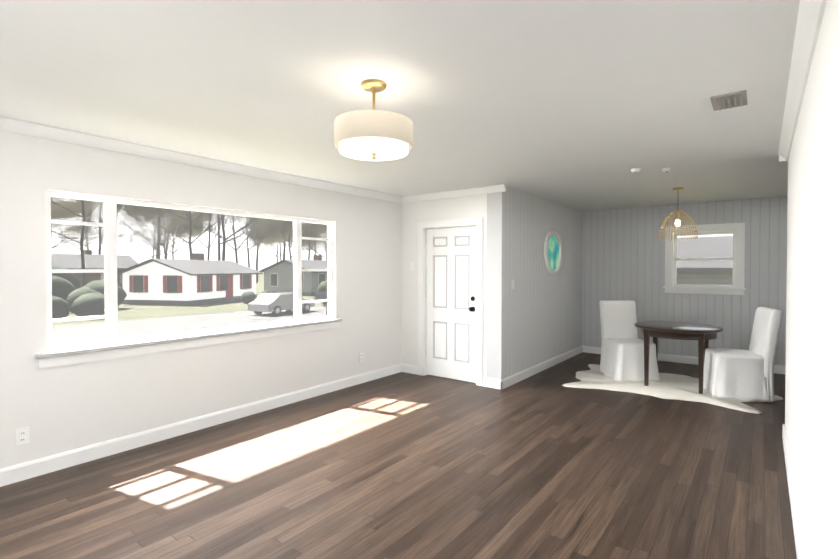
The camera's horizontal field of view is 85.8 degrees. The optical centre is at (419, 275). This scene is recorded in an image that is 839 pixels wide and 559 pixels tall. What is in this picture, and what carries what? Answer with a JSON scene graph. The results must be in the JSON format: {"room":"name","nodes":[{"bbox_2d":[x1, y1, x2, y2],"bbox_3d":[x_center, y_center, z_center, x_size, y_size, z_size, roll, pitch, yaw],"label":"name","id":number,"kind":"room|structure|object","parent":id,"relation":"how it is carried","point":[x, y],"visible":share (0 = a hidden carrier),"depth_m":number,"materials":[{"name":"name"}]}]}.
{"room":"living room","nodes":[
{"label":"living room","id":0,"kind":"room"},
{"bbox_2d":[0,130,400,468],"bbox_3d":[-2.189,0.171,3.889,0.120,2.440,6.650,1,1,37],"label":"wall","id":1,"kind":"structure","parent":0,"point":[60,409],"depth_m":3.79,"materials":[{"name":"paint"}]},
{"bbox_2d":[15,426,29,445],"bbox_3d":[-2.720,1.103,3.094,0.010,0.118,0.075,1,1,37],"label":"electrical outlet","id":2,"kind":"object","parent":1,"relation":"attached to","point":[21,436],"visible":1,"depth_m":3.09,"materials":[{"name":"white plastic"}]},
{"bbox_2d":[34,190,341,368],"bbox_3d":[-1.841,0.005,4.294,0.133,1.260,2.860,1,1,37],"label":"picture window","id":3,"kind":"structure","parent":1,"relation":"in","point":[127,277],"depth_m":3.92,"materials":[{"name":"clear glass"}]},
{"bbox_2d":[0,364,399,486],"bbox_3d":[-2.135,1.334,3.865,0.016,0.115,6.250,1,1,37],"label":"baseboard","id":4,"kind":"structure","parent":1,"relation":"attached to","point":[34,468],"depth_m":3.83,"materials":[{"name":"white wood"}]},
{"bbox_2d":[0,117,403,202],"bbox_3d":[-2.114,-1.010,3.816,0.065,0.075,6.250,1,1,37],"label":"crown molding","id":5,"kind":"structure","parent":1,"relation":"attached to","point":[6,124],"depth_m":3.79,"materials":[{"name":"white wood"}]},
{"bbox_2d":[359,352,363,361],"bbox_3d":[-0.733,1.034,5.716,0.010,0.118,0.075,1,1,37],"label":"electrical outlet","id":6,"kind":"object","parent":1,"relation":"attached to","point":[361,356],"visible":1,"depth_m":5.71,"materials":[{"name":"white plastic"}]},
{"bbox_2d":[0,352,796,558],"bbox_3d":[1.091,1.459,3.336,6.200,0.120,9.700,1,1,37],"label":"floor","id":7,"kind":"structure","parent":0,"point":[545,464],"depth_m":3.05,"materials":[{"name":"brown wood"}]},
{"bbox_2d":[562,364,782,413],"bbox_3d":[3.079,1.359,5.604,2.248,0.010,1.533,1,1,33],"label":"cowhide rug","id":8,"kind":"object","parent":7,"relation":"on","point":[675,386],"visible":0.67,"depth_m":5.46,"materials":[{"name":"white fur"}]},
{"bbox_2d":[600,300,659,381],"bbox_3d":[2.777,0.852,6.047,0.599,0.989,0.672,0,1,-3],"label":"chair","id":9,"kind":"object","parent":8,"relation":"on","point":[622,352],"visible":1,"depth_m":6.01,"materials":[{"name":"fabric"}]},
{"bbox_2d":[635,321,722,393],"bbox_3d":[3.185,0.986,5.594,0.950,0.735,0.950,1,1,37],"label":"dining table","id":10,"kind":"object","parent":8,"relation":"on","point":[703,334],"visible":1,"depth_m":5.36,"materials":[{"name":"brown wood"}]},
{"bbox_2d":[703,307,782,401],"bbox_3d":[3.660,0.865,5.176,0.672,0.989,0.598,0,1,19],"label":"chair","id":11,"kind":"object","parent":8,"relation":"on","point":[741,374],"visible":1,"depth_m":4.97,"materials":[{"name":"fabric"}]},
{"bbox_2d":[0,0,799,210],"bbox_3d":[1.091,-1.140,3.297,6.200,0.200,9.700,1,1,37],"label":"ceiling","id":12,"kind":"structure","parent":0,"point":[584,105],"depth_m":2.45,"materials":[{"name":"paint"}]},
{"bbox_2d":[334,79,412,160],"bbox_3d":[-0.245,-0.825,2.433,0.420,0.405,0.420,1,1,37],"label":"drum ceiling light","id":13,"kind":"object","parent":12,"relation":"attached to","point":[373,135],"visible":1,"depth_m":2.29,"materials":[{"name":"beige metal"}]},
{"bbox_2d":[631,168,640,172],"bbox_3d":[2.153,-1.043,4.501,0.089,0.031,0.089,0,1,28],"label":"smoke detector","id":14,"kind":"object","parent":12,"relation":"attached to","point":[634,170],"depth_m":4.47,"materials":[{"name":"white plastic"}]},
{"bbox_2d":[662,168,671,171],"bbox_3d":[2.455,-1.042,4.486,0.089,0.031,0.089,0,1,28],"label":"smoke detector","id":15,"kind":"object","parent":12,"relation":"attached to","point":[664,169],"depth_m":4.46,"materials":[{"name":"white plastic"}]},
{"bbox_2d":[673,187,683,225],"bbox_3d":[3.185,-0.838,5.567,0.120,0.472,0.120,1,1,37],"label":"pendant light","id":16,"kind":"object","parent":12,"relation":"hanging from","point":[678,222],"visible":0.75,"depth_m":5.55,"materials":[{"name":"gold metal"}]},
{"bbox_2d":[658,210,697,239],"bbox_3d":[3.185,-0.620,5.571,0.431,0.353,0.431,1,1,37],"label":"lampshade","id":17,"kind":"object","parent":16,"relation":"hanging from","point":[672,226],"visible":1,"depth_m":5.53,"materials":[{"name":"wicker"}]},
{"bbox_2d":[710,90,747,110],"bbox_3d":[1.822,-1.021,2.657,0.170,0.022,0.250,1,1,37],"label":"ceiling vent","id":18,"kind":"object","parent":12,"relation":"in","point":[729,100],"visible":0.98,"depth_m":2.63,"materials":[{"name":"metal"}]},
{"bbox_2d":[401,194,486,376],"bbox_3d":[0.345,0.140,6.015,1.350,2.440,0.200,1,1,37],"label":"wall","id":19,"kind":"structure","parent":0,"point":[413,214],"depth_m":6.18,"materials":[{"name":"paint"}]},
{"bbox_2d":[400,363,417,374],"bbox_3d":[-0.125,1.299,6.253,0.275,0.115,0.016,1,1,37],"label":"baseboard","id":20,"kind":"structure","parent":19,"relation":"attached to","point":[406,368],"depth_m":6.26,"materials":[{"name":"white wood"}]},
{"bbox_2d":[410,262,414,270],"bbox_3d":[-0.100,-0.123,6.211,0.075,0.118,0.018,1,1,37],"label":"switch plate","id":21,"kind":"object","parent":19,"relation":"attached to","point":[412,266],"visible":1,"depth_m":6.21,"materials":[{"name":"white plastic"}]},
{"bbox_2d":[418,217,482,385],"bbox_3d":[0.442,0.319,5.931,0.990,2.085,0.220,1,1,37],"label":"door frame","id":22,"kind":"structure","parent":19,"relation":"attached to","point":[424,226],"depth_m":5.92,"materials":[{"name":"wood"}]},
{"bbox_2d":[427,226,475,382],"bbox_3d":[0.400,0.365,5.885,0.801,1.970,0.107,1,1,37],"label":"door","id":23,"kind":"structure","parent":19,"relation":"in","point":[451,303],"depth_m":5.88,"materials":[{"name":"white wood"}]},
{"bbox_2d":[404,184,505,202],"bbox_3d":[0.404,-1.040,5.786,1.520,0.075,0.065,1,1,37],"label":"crown molding","id":24,"kind":"structure","parent":19,"relation":"attached to","point":[495,188],"depth_m":5.73,"materials":[{"name":"white wood"}]},
{"bbox_2d":[487,187,582,379],"bbox_3d":[1.884,0.129,6.762,0.200,2.440,3.250,1,1,37],"label":"wall","id":25,"kind":"structure","parent":0,"point":[534,316],"depth_m":6.03,"materials":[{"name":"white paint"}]},
{"bbox_2d":[500,345,583,389],"bbox_3d":[1.895,1.294,6.616,0.016,0.115,3.036,1,1,37],"label":"baseboard","id":26,"kind":"structure","parent":25,"relation":"attached to","point":[506,382],"depth_m":6.29,"materials":[{"name":"white wood"}]},
{"bbox_2d":[544,230,561,275],"bbox_3d":[1.915,-0.331,6.763,0.222,0.690,0.690,1,1,37],"label":"wall art","id":27,"kind":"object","parent":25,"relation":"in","point":[553,252],"depth_m":6.69,"materials":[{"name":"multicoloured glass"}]},
{"bbox_2d":[582,196,787,365],"bbox_3d":[4.658,0.132,6.574,4.450,2.440,0.200,1,1,37],"label":"wall","id":28,"kind":"structure","parent":0,"point":[623,253],"depth_m":6.97,"materials":[{"name":"grey wood"}]},
{"bbox_2d":[584,346,785,373],"bbox_3d":[4.497,1.294,6.577,4.210,0.115,0.016,1,1,37],"label":"baseboard","id":29,"kind":"structure","parent":28,"relation":"attached to","point":[778,369],"depth_m":6.96,"materials":[{"name":"white wood"}]},
{"bbox_2d":[663,223,745,294],"bbox_3d":[4.288,-0.240,6.817,1.050,1.035,0.250,1,1,37],"label":"dining room window","id":30,"kind":"structure","parent":28,"relation":"in","point":[710,259],"depth_m":6.80,"materials":[{"name":"clear glass"}]},
{"bbox_2d":[785,0,838,558],"bbox_3d":[1.209,0.210,1.220,0.120,2.440,6.500,1,1,37],"label":"wall","id":31,"kind":"structure","parent":0,"point":[812,373],"depth_m":1.74,"materials":[{"name":"paint"}]},
{"bbox_2d":[782,424,804,558],"bbox_3d":[1.220,1.371,1.365,0.016,0.115,6.316,1,1,37],"label":"baseboard","id":32,"kind":"structure","parent":31,"relation":"attached to","point":[795,519],"depth_m":2.63,"materials":[{"name":"white wood"}]},
{"bbox_2d":[778,0,826,161],"bbox_3d":[1.227,-0.974,1.356,0.095,0.075,6.365,1,1,37],"label":"crown molding","id":33,"kind":"structure","parent":31,"relation":"attached to","point":[810,17],"depth_m":2.09,"materials":[{"name":"white wood"}]}
]}

